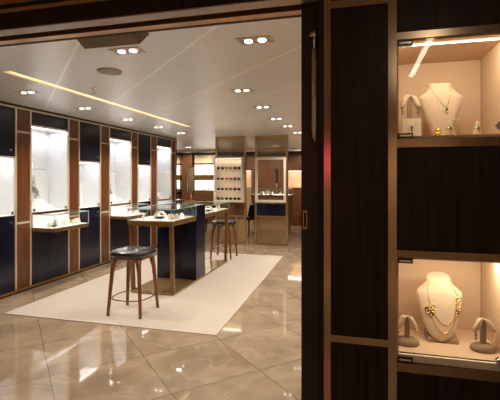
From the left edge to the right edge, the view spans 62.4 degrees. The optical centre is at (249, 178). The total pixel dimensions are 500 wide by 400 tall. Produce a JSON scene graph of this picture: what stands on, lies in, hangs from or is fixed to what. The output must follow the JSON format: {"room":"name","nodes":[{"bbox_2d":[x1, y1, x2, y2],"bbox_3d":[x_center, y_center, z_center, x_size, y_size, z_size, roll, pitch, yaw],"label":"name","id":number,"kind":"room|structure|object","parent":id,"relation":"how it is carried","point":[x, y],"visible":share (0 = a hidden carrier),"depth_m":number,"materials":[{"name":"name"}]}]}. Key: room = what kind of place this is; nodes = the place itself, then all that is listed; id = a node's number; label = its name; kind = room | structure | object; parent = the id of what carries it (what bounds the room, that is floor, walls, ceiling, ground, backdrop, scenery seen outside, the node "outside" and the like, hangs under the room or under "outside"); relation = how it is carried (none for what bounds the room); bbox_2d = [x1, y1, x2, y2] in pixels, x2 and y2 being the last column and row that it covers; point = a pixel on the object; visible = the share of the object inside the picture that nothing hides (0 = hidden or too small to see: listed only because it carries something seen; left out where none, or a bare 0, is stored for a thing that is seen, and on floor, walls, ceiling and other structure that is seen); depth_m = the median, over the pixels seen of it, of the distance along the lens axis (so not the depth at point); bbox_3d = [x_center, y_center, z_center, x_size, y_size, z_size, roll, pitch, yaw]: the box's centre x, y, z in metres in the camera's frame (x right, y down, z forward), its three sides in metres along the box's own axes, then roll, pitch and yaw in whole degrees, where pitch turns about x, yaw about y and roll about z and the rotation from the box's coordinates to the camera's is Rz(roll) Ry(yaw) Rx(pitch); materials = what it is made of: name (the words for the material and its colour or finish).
{"room":"shop","nodes":[
{"label":"shop","id":0,"kind":"room"},
{"bbox_2d":[0,223,300,399],"bbox_3d":[-1.141,1.500,5.472,13.000,0.100,18.000,0,0,15],"label":"floor","id":1,"kind":"structure","parent":0,"point":[256,355],"depth_m":3.50,"materials":[{"name":"stone"}]},
{"bbox_2d":[4,252,282,335],"bbox_3d":[-0.959,1.446,6.044,2.400,0.008,4.002,0,0,15],"label":"carpet","id":2,"kind":"object","parent":1,"relation":"on","point":[204,307],"visible":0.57,"depth_m":4.80,"materials":[{"name":"beige carpet"}]},
{"bbox_2d":[106,246,158,318],"bbox_3d":[-1.262,1.099,4.475,0.433,0.686,0.433,0,0,15],"label":"bar stool","id":3,"kind":"object","parent":2,"relation":"on","point":[128,253],"visible":1,"depth_m":4.34,"materials":[{"name":"brown wood"}]},
{"bbox_2d":[110,246,155,257],"bbox_3d":[-1.262,0.792,4.475,0.418,0.072,0.418,0,0,15],"label":"seat cushion","id":4,"kind":"object","parent":3,"relation":"on","point":[128,251],"depth_m":4.34,"materials":[{"name":"black leather"}]},
{"bbox_2d":[127,201,228,294],"bbox_3d":[-0.946,0.910,6.194,0.600,1.064,2.305,0,0,15],"label":"display table","id":5,"kind":"object","parent":2,"relation":"on","point":[181,261],"depth_m":5.80,"materials":[{"name":"blue paint"}]},
{"bbox_2d":[153,211,166,218],"bbox_3d":[-1.167,0.474,5.376,0.173,0.105,0.085,0,0,9],"label":"roll","id":6,"kind":"object","parent":5,"relation":"on","point":[164,216],"visible":0.98,"depth_m":5.35,"materials":[{"name":"fabric"}]},
{"bbox_2d":[186,167,195,201],"bbox_3d":[-1.034,0.102,7.200,0.155,0.615,0.120,0,0,0],"label":"mirror","id":7,"kind":"object","parent":5,"relation":"on","point":[190,170],"visible":0.99,"depth_m":7.19,"materials":[{"name":"brown mirror"}]},
{"bbox_2d":[210,219,237,259],"bbox_3d":[-0.475,1.099,7.546,0.433,0.686,0.433,0,0,15],"label":"bar stool","id":8,"kind":"object","parent":2,"relation":"on","point":[219,222],"visible":0.86,"depth_m":7.41,"materials":[{"name":"brown wood"}]},
{"bbox_2d":[211,219,236,224],"bbox_3d":[-0.475,0.792,7.546,0.418,0.072,0.418,0,0,15],"label":"seat cushion","id":9,"kind":"object","parent":8,"relation":"on","point":[219,221],"depth_m":7.39,"materials":[{"name":"black leather"}]},
{"bbox_2d":[177,194,181,203],"bbox_3d":[-2.722,0.990,13.903,0.840,0.920,0.496,0,0,15],"label":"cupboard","id":10,"kind":"object","parent":1,"relation":"on","point":[179,196],"visible":0.07,"depth_m":13.71,"materials":[{"name":"brown wood"}]},
{"bbox_2d":[192,194,232,223],"bbox_3d":[-1.214,0.990,13.505,1.240,0.920,0.496,0,0,15],"label":"cupboard","id":11,"kind":"object","parent":1,"relation":"on","point":[197,197],"visible":0.21,"depth_m":13.31,"materials":[{"name":"brown wood"}]},
{"bbox_2d":[205,205,222,231],"bbox_3d":[-0.995,1.074,11.351,0.464,0.749,0.510,0,0,-8],"label":"display table","id":12,"kind":"object","parent":1,"relation":"on","point":[213,206],"visible":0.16,"depth_m":11.15,"materials":[{"name":"blue paint"}]},
{"bbox_2d":[215,136,246,243],"bbox_3d":[-0.428,0.260,9.194,0.710,2.378,0.060,0,0,15],"label":"display screen","id":13,"kind":"object","parent":1,"relation":"on","point":[235,209],"visible":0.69,"depth_m":9.13,"materials":[{"name":"gold metal"}]},
{"bbox_2d":[214,157,244,201],"bbox_3d":[-0.460,0.022,9.092,0.670,0.985,0.148,0,0,15],"label":"display panel","id":14,"kind":"object","parent":13,"relation":"attached to","point":[220,162],"visible":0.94,"depth_m":9.12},
{"bbox_2d":[215,190,240,191],"bbox_3d":[-0.461,0.276,9.090,0.600,0.022,0.133,0,0,15],"label":"shelf","id":15,"kind":"object","parent":14,"relation":"attached to","point":[215,190],"depth_m":9.08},
{"bbox_2d":[236,187,253,223],"bbox_3d":[-0.157,0.870,13.278,0.480,1.160,0.396,0,0,15],"label":"cupboard","id":16,"kind":"object","parent":1,"relation":"on","point":[250,191],"visible":0.43,"depth_m":13.05,"materials":[{"name":"brown wood"}]},
{"bbox_2d":[236,205,260,235],"bbox_3d":[-0.013,1.074,10.646,0.464,0.749,0.510,0,0,43],"label":"lounge chair","id":17,"kind":"object","parent":1,"relation":"on","point":[251,214],"visible":0.75,"depth_m":10.62,"materials":[{"name":"leather"}]},
{"bbox_2d":[255,135,287,245],"bbox_3d":[0.460,0.260,8.949,0.733,2.378,0.100,0,0,15],"label":"display screen","id":18,"kind":"object","parent":1,"relation":"on","point":[261,210],"visible":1,"depth_m":8.93,"materials":[{"name":"gold metal"}]},
{"bbox_2d":[251,188,292,233],"bbox_3d":[0.606,0.860,11.113,1.040,1.180,0.600,0,0,15],"label":"display counter","id":19,"kind":"object","parent":1,"relation":"on","point":[253,195],"depth_m":11.06,"materials":[{"name":"brown wood"}]},
{"bbox_2d":[275,169,277,188],"bbox_3d":[0.713,0.008,11.183,0.132,0.523,0.102,0,0,-37],"label":"mirror","id":20,"kind":"object","parent":19,"relation":"on","point":[276,170],"visible":1,"depth_m":11.17,"materials":[{"name":"brown mirror"}]},
{"bbox_2d":[284,188,300,225],"bbox_3d":[1.608,0.872,12.812,1.070,1.154,0.396,0,0,15],"label":"cupboard","id":21,"kind":"object","parent":1,"relation":"on","point":[296,200],"visible":0.21,"depth_m":12.66,"materials":[{"name":"brown wood"}]},
{"bbox_2d":[397,0,499,399],"bbox_3d":[2.072,0.140,1.481,2.930,2.618,0.089,0,0,15],"label":"panel","id":22,"kind":"object","parent":1,"relation":"on","point":[448,198],"visible":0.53,"depth_m":1.77,"materials":[{"name":"brown wood"}]},
{"bbox_2d":[397,24,499,147],"bbox_3d":[0.911,-0.388,1.949,0.445,0.504,0.426,0,0,15],"label":"display niche","id":23,"kind":"object","parent":22,"relation":"in","point":[467,58],"visible":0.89,"depth_m":1.97,"materials":[{"name":"beige fabric"}]},
{"bbox_2d":[399,95,420,118],"bbox_3d":[0.770,-0.295,1.989,0.110,0.213,0.082,0,0,15],"label":"stand","id":24,"kind":"object","parent":23,"relation":"in","point":[412,100],"visible":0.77,"depth_m":1.98,"materials":[{"name":"beige fabric"}]},
{"bbox_2d":[403,118,421,135],"bbox_3d":[0.749,-0.233,1.907,0.080,0.091,0.031,0,0,15],"label":"block","id":25,"kind":"object","parent":23,"relation":"in","point":[410,125],"visible":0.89,"depth_m":1.91,"materials":[{"name":"beige fabric"}]},
{"bbox_2d":[432,129,441,134],"bbox_3d":[0.853,-0.209,1.874,0.046,0.038,0.037,0,0,15],"label":"bangle","id":26,"kind":"object","parent":23,"relation":"in","point":[436,132],"visible":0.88,"depth_m":1.87,"materials":[{"name":"gold metal"}]},
{"bbox_2d":[418,83,462,135],"bbox_3d":[0.916,-0.329,1.991,0.202,0.280,0.100,0,0,15],"label":"bust","id":27,"kind":"object","parent":23,"relation":"in","point":[431,107],"visible":0.8,"depth_m":1.96,"materials":[{"name":"beige fabric"}]},
{"bbox_2d":[430,87,450,111],"bbox_3d":[0.908,-0.374,1.963,0.090,0.121,0.035,0,0,15],"label":"necklace","id":28,"kind":"object","parent":27,"relation":"hanging from","point":[450,87],"visible":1,"depth_m":1.95,"materials":[{"name":"gold metal"}]},
{"bbox_2d":[445,121,454,134],"bbox_3d":[0.902,-0.224,1.861,0.043,0.070,0.045,0,0,15],"label":"cone","id":29,"kind":"object","parent":23,"relation":"in","point":[449,130],"visible":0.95,"depth_m":1.85,"materials":[{"name":"beige fabric"}]},
{"bbox_2d":[472,121,482,134],"bbox_3d":[1.024,-0.224,1.859,0.043,0.070,0.045,0,0,15],"label":"cone","id":30,"kind":"object","parent":23,"relation":"in","point":[477,128],"visible":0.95,"depth_m":1.85,"materials":[{"name":"beige fabric"}]},
{"bbox_2d":[397,250,499,382],"bbox_3d":[0.911,0.580,1.949,0.445,0.531,0.426,0,0,15],"label":"display niche","id":31,"kind":"object","parent":22,"relation":"in","point":[476,275],"visible":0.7,"depth_m":1.90,"materials":[{"name":"beige fabric"}]},
{"bbox_2d":[399,315,419,346],"bbox_3d":[0.731,0.701,1.922,0.110,0.136,0.082,0,0,15],"label":"stand","id":32,"kind":"object","parent":31,"relation":"in","point":[405,340],"visible":0.85,"depth_m":1.91,"materials":[{"name":"beige fabric"}]},
{"bbox_2d":[416,272,462,343],"bbox_3d":[0.907,0.615,1.980,0.205,0.311,0.116,0,0,15],"label":"bust","id":33,"kind":"object","parent":31,"relation":"in","point":[442,295],"visible":0.98,"depth_m":1.95,"materials":[{"name":"beige fabric"}]},
{"bbox_2d":[425,283,460,333],"bbox_3d":[0.908,0.612,1.945,0.162,0.218,0.055,0,0,15],"label":"necklace","id":34,"kind":"object","parent":33,"relation":"hanging from","point":[458,304],"visible":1,"depth_m":1.94,"materials":[{"name":"metal"}]},
{"bbox_2d":[470,318,496,353],"bbox_3d":[1.044,0.695,1.850,0.110,0.148,0.082,0,0,9],"label":"stand","id":35,"kind":"object","parent":31,"relation":"in","point":[481,346],"visible":1,"depth_m":1.84,"materials":[{"name":"beige fabric"}]},
{"bbox_2d":[0,17,300,149],"bbox_3d":[-1.516,-0.980,8.757,10.600,0.100,11.840,0,0,15],"label":"ceiling","id":36,"kind":"structure","parent":0,"point":[186,76],"depth_m":4.04,"materials":[{"name":"white paint"}]},
{"bbox_2d":[14,90,39,93],"bbox_3d":[-2.394,-0.924,4.448,0.235,0.012,0.135,0,0,15],"label":"recessed light","id":37,"kind":"object","parent":36,"relation":"in","point":[29,91],"visible":1,"depth_m":4.44,"materials":[{"name":"beige metal"}]},
{"bbox_2d":[76,107,95,109],"bbox_3d":[-2.180,-0.924,5.457,0.235,0.012,0.135,0,0,15],"label":"recessed light","id":38,"kind":"object","parent":36,"relation":"in","point":[80,108],"visible":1,"depth_m":5.45,"materials":[{"name":"beige metal"}]},
{"bbox_2d":[4,71,190,126],"bbox_3d":[-1.605,-0.980,5.517,0.092,0.100,3.998,0,0,15],"label":"ceiling light slot","id":39,"kind":"object","parent":36,"relation":"attached to","point":[8,72],"visible":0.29,"depth_m":4.60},
{"bbox_2d":[96,68,122,74],"bbox_3d":[-1.217,-0.925,3.579,0.218,0.009,0.218,0,0,15],"label":"ceiling speaker","id":40,"kind":"object","parent":36,"relation":"attached to","point":[106,71],"visible":1,"depth_m":3.56,"materials":[{"name":"beige metal"}]},
{"bbox_2d":[77,32,148,48],"bbox_3d":[-0.862,-0.877,2.591,0.390,0.104,0.230,0,0,15],"label":"housing","id":41,"kind":"object","parent":36,"relation":"attached to","point":[128,39],"visible":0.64,"depth_m":2.54,"materials":[{"name":"brown metal"}]},
{"bbox_2d":[108,47,146,54],"bbox_3d":[-0.892,-0.924,3.007,0.235,0.012,0.135,0,0,15],"label":"recessed light","id":42,"kind":"object","parent":36,"relation":"in","point":[130,50],"visible":1,"depth_m":2.99,"materials":[{"name":"beige metal"}]},
{"bbox_2d":[229,88,253,92],"bbox_3d":[-0.084,-0.924,4.345,0.235,0.012,0.135,0,0,15],"label":"recessed light","id":43,"kind":"object","parent":36,"relation":"in","point":[246,89],"visible":1,"depth_m":4.33,"materials":[{"name":"beige metal"}]},
{"bbox_2d":[236,35,273,45],"bbox_3d":[0.035,-0.924,2.778,0.235,0.012,0.135,0,0,15],"label":"recessed light","id":44,"kind":"object","parent":36,"relation":"in","point":[260,39],"visible":1,"depth_m":2.77,"materials":[{"name":"beige metal"}]},
{"bbox_2d":[253,106,272,108],"bbox_3d":[0.165,-0.924,5.366,0.235,0.012,0.135,0,0,15],"label":"recessed light","id":45,"kind":"object","parent":36,"relation":"in","point":[255,107],"visible":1,"depth_m":5.34,"materials":[{"name":"beige metal"}]},
{"bbox_2d":[0,0,323,399],"bbox_3d":[-1.173,0.140,2.415,6.500,2.620,0.248,0,0,15],"label":"door frame","id":46,"kind":"structure","parent":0,"point":[22,22],"depth_m":2.19,"materials":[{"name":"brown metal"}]},
{"bbox_2d":[301,2,317,399],"bbox_3d":[0.460,0.239,1.980,0.422,2.398,0.056,0,0,15],"label":"door","id":47,"kind":"structure","parent":46,"relation":"in","point":[309,11],"depth_m":2.00,"materials":[{"name":"brown paint"}]},
{"bbox_2d":[309,29,317,141],"bbox_3d":[0.307,-0.438,1.967,0.047,0.531,0.062,0,0,15],"label":"door handle","id":48,"kind":"object","parent":47,"relation":"attached to","point":[313,35],"visible":0.95,"depth_m":1.95,"materials":[{"name":"beige metal"}]},
{"bbox_2d":[324,0,396,399],"bbox_3d":[0.502,0.140,1.895,0.316,2.618,0.089,0,0,15],"label":"panel","id":49,"kind":"object","parent":46,"relation":"attached to","point":[360,36],"visible":1,"depth_m":1.86,"materials":[{"name":"dark wood"},{"name":"bronze"}]},
{"bbox_2d":[176,139,176,203],"bbox_3d":[-4.079,0.260,10.341,4.835,2.380,0.085,0,0,15],"label":"wall","id":50,"kind":"structure","parent":0,"point":[176,139],"depth_m":9.75,"materials":[{"name":"brown wood"}]},
{"bbox_2d":[177,153,300,223],"bbox_3d":[-0.247,0.260,13.562,10.600,2.380,0.100,0,0,15],"label":"wall","id":51,"kind":"structure","parent":0,"point":[266,168],"depth_m":13.28,"materials":[{"name":"brown wood"}]},
{"bbox_2d":[177,155,181,191],"bbox_3d":[-2.702,-0.160,13.979,0.880,1.220,0.338,0,0,15],"label":"display shelves","id":52,"kind":"object","parent":51,"relation":"attached to","point":[179,157],"depth_m":13.81,"materials":[{"name":"brown wood"}]},
{"bbox_2d":[182,154,195,203],"bbox_3d":[-2.030,0.320,13.783,0.360,2.260,0.378,0,0,15],"label":"wall panel","id":53,"kind":"object","parent":51,"relation":"attached to","point":[188,160],"depth_m":13.61,"materials":[{"name":"brown wood"}]},
{"bbox_2d":[194,155,232,194],"bbox_3d":[-1.194,-0.125,13.581,1.280,1.290,0.338,0,0,15],"label":"display shelves","id":54,"kind":"object","parent":51,"relation":"attached to","point":[199,159],"depth_m":13.66,"materials":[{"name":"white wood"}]},
{"bbox_2d":[177,148,300,152],"bbox_3d":[-0.331,-0.882,13.247,10.400,0.094,0.548,0,0,15],"label":"trim","id":55,"kind":"structure","parent":51,"relation":"attached to","point":[261,149],"depth_m":12.98,"materials":[{"name":"brown wood"}]},
{"bbox_2d":[177,151,300,154],"bbox_3d":[-0.331,-0.824,13.247,10.400,0.023,0.548,0,0,15],"label":"trim","id":56,"kind":"structure","parent":51,"relation":"attached to","point":[263,151],"depth_m":13.03,"materials":[{"name":"brown wood"}]},
{"bbox_2d":[247,171,252,186],"bbox_3d":[-0.140,0.015,13.324,0.430,0.530,0.298,0,0,15],"label":"wall showcase","id":57,"kind":"structure","parent":51,"relation":"attached to","point":[249,173],"depth_m":13.43,"materials":[{"name":"beige fabric"}]},
{"bbox_2d":[288,171,300,187],"bbox_3d":[1.625,0.020,12.858,1.020,0.520,0.298,0,0,15],"label":"display niche","id":58,"kind":"object","parent":51,"relation":"attached to","point":[294,177],"depth_m":13.06,"materials":[{"name":"beige fabric"}]},
{"bbox_3d":[-2.983,0.260,6.496,0.075,2.380,6.720,0,0,15],"label":"wall","id":59,"kind":"structure","parent":0,"visible":0},
{"bbox_2d":[0,244,156,297],"bbox_3d":[-2.604,1.414,7.076,0.352,0.028,5.475,0,0,15],"label":"baseboard","id":60,"kind":"structure","parent":59,"relation":"attached to","point":[88,267],"depth_m":5.78,"materials":[{"name":"brown wood"}]},
{"bbox_2d":[0,105,14,294],"bbox_3d":[-3.160,0.260,4.950,0.361,2.276,0.520,0,0,15],"label":"narrow showcase","id":61,"kind":"object","parent":60,"relation":"on","point":[7,114],"visible":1,"depth_m":5.09,"materials":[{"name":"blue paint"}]},
{"bbox_2d":[14,108,31,290],"bbox_3d":[-3.065,0.260,5.332,0.351,2.280,0.266,0,0,15],"label":"pilaster","id":62,"kind":"object","parent":60,"relation":"on","point":[22,160],"visible":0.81,"depth_m":5.29,"materials":[{"name":"brown wood"}]},
{"bbox_2d":[32,112,67,284],"bbox_3d":[-2.940,0.260,5.801,0.351,2.276,0.706,0,0,15],"label":"display cabinet","id":63,"kind":"object","parent":60,"relation":"on","point":[49,133],"visible":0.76,"depth_m":5.99,"materials":[{"name":"grey paint"}]},
{"bbox_2d":[32,199,56,211],"bbox_3d":[-2.930,0.366,5.708,0.220,0.152,0.470,0,0,15],"label":"stepped base","id":64,"kind":"object","parent":63,"relation":"in","point":[37,204],"visible":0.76,"depth_m":5.69,"materials":[{"name":"white plastic"}]},
{"bbox_2d":[32,174,39,199],"bbox_3d":[-2.994,0.123,5.612,0.063,0.383,0.331,0,0,13],"label":"picture card","id":65,"kind":"object","parent":64,"relation":"on","point":[35,193],"visible":0.43,"depth_m":5.69,"materials":[{"name":"white paper"}]},
{"bbox_2d":[32,210,88,232],"bbox_3d":[-2.600,0.582,5.712,0.354,0.232,0.706,0,0,15],"label":"display case","id":66,"kind":"object","parent":63,"relation":"attached to","point":[40,221],"depth_m":5.58,"materials":[{"name":"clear glass"}]},
{"bbox_2d":[47,221,57,226],"bbox_3d":[-2.632,0.605,5.500,0.069,0.085,0.140,0,0,15],"label":"roll","id":67,"kind":"object","parent":66,"relation":"on","point":[50,223],"visible":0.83,"depth_m":5.46,"materials":[{"name":"fabric"}]},
{"bbox_2d":[32,223,88,232],"bbox_3d":[-2.603,0.674,5.712,0.348,0.048,0.706,0,0,15],"label":"wood tray","id":68,"kind":"object","parent":66,"relation":"on","point":[41,227],"depth_m":5.51,"materials":[{"name":"wood"}]},
{"bbox_2d":[60,220,68,224],"bbox_3d":[-2.571,0.608,5.732,0.092,0.072,0.078,0,0,15],"label":"ramp","id":69,"kind":"object","parent":66,"relation":"in","point":[64,222],"visible":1,"depth_m":5.70,"materials":[{"name":"beige fabric"}]},
{"bbox_2d":[73,218,80,222],"bbox_3d":[-2.510,0.608,5.964,0.092,0.072,0.078,0,0,15],"label":"ramp","id":70,"kind":"object","parent":66,"relation":"in","point":[76,220],"visible":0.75,"depth_m":5.93,"materials":[{"name":"beige fabric"}]},
{"bbox_2d":[67,119,79,272],"bbox_3d":[-2.818,0.260,6.269,0.351,2.280,0.260,0,0,15],"label":"pilaster","id":71,"kind":"object","parent":60,"relation":"on","point":[73,133],"visible":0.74,"depth_m":6.22,"materials":[{"name":"brown wood"}]},
{"bbox_2d":[80,122,99,268],"bbox_3d":[-2.713,0.260,6.644,0.361,2.276,0.520,0,0,15],"label":"narrow showcase","id":72,"kind":"object","parent":60,"relation":"on","point":[89,133],"visible":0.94,"depth_m":6.71,"materials":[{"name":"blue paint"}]},
{"bbox_2d":[99,126,109,262],"bbox_3d":[-2.617,0.260,7.031,0.351,2.280,0.276,0,0,15],"label":"pilaster","id":73,"kind":"object","parent":60,"relation":"on","point":[104,165],"visible":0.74,"depth_m":6.97,"materials":[{"name":"brown wood"}]},
{"bbox_2d":[110,128,130,258],"bbox_3d":[-2.493,0.260,7.496,0.351,2.276,0.688,0,0,15],"label":"wide showcase","id":74,"kind":"object","parent":60,"relation":"on","point":[120,140],"visible":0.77,"depth_m":7.78,"materials":[{"name":"grey paint"}]},
{"bbox_2d":[110,194,123,203],"bbox_3d":[-2.481,0.366,7.411,0.220,0.152,0.470,0,0,15],"label":"stepped base","id":75,"kind":"object","parent":74,"relation":"in","point":[113,198],"visible":0.62,"depth_m":7.41,"materials":[{"name":"white plastic"}]},
{"bbox_2d":[110,203,147,218],"bbox_3d":[-2.152,0.582,7.406,0.354,0.232,0.688,0,0,15],"label":"display case","id":76,"kind":"object","parent":74,"relation":"attached to","point":[116,211],"depth_m":7.30,"materials":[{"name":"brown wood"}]},
{"bbox_2d":[110,213,147,218],"bbox_3d":[-2.155,0.674,7.407,0.348,0.048,0.688,0,0,15],"label":"wood tray","id":77,"kind":"object","parent":76,"relation":"on","point":[115,215],"depth_m":7.19,"materials":[{"name":"wood"}]},
{"bbox_2d":[130,132,137,245],"bbox_3d":[-2.374,0.260,7.952,0.351,2.280,0.255,0,0,15],"label":"pilaster","id":78,"kind":"object","parent":60,"relation":"on","point":[134,136],"visible":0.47,"depth_m":7.91,"materials":[{"name":"brown wood"}]},
{"bbox_2d":[138,133,150,246],"bbox_3d":[-2.272,0.260,8.315,0.361,2.276,0.498,0,0,15],"label":"narrow showcase","id":79,"kind":"object","parent":60,"relation":"on","point":[144,165],"visible":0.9,"depth_m":8.39,"materials":[{"name":"grey paint"}]},
{"bbox_2d":[150,136,156,245],"bbox_3d":[-2.178,0.260,8.694,0.351,2.280,0.283,0,0,15],"label":"pilaster","id":80,"kind":"object","parent":60,"relation":"on","point":[153,140],"visible":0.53,"depth_m":8.64,"materials":[{"name":"brown wood"}]},
{"bbox_2d":[157,137,170,199],"bbox_3d":[-2.054,0.260,9.158,0.351,2.276,0.677,0,0,15],"label":"wide showcase","id":81,"kind":"object","parent":60,"relation":"on","point":[163,145],"visible":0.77,"depth_m":9.46,"materials":[{"name":"grey paint"}]},
{"bbox_2d":[157,192,166,198],"bbox_3d":[-2.041,0.366,9.078,0.220,0.152,0.470,0,0,15],"label":"stepped base","id":82,"kind":"object","parent":81,"relation":"in","point":[159,195],"visible":0.48,"depth_m":9.08,"materials":[{"name":"white plastic"}]},
{"bbox_2d":[157,199,184,204],"bbox_3d":[-1.714,0.582,9.068,0.354,0.232,0.677,0,0,15],"label":"countertop","id":83,"kind":"structure","parent":81,"relation":"attached to","point":[167,201],"depth_m":9.04,"materials":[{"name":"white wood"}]},
{"bbox_2d":[171,140,175,203],"bbox_3d":[-1.938,0.260,9.602,0.351,2.280,0.240,0,0,15],"label":"pilaster","id":84,"kind":"object","parent":60,"relation":"on","point":[173,143],"visible":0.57,"depth_m":9.57,"materials":[{"name":"brown wood"}]},
{"bbox_2d":[0,101,175,139],"bbox_3d":[-2.606,-0.916,7.077,0.348,0.028,5.475,0,0,15],"label":"trim","id":85,"kind":"structure","parent":59,"relation":"attached to","point":[2,102],"depth_m":6.22,"materials":[{"name":"brown wood"}]},
{"bbox_3d":[-3.444,0.260,3.960,0.329,2.380,1.500,0,0,15],"label":"wall","id":86,"kind":"structure","parent":0,"visible":0},
{"bbox_2d":[0,103,175,140],"bbox_3d":[-2.605,-0.891,7.077,0.350,0.022,5.475,0,0,15],"label":"trim","id":87,"kind":"structure","parent":86,"relation":"attached to","point":[11,106],"depth_m":6.24,"materials":[{"name":"brown wood"}]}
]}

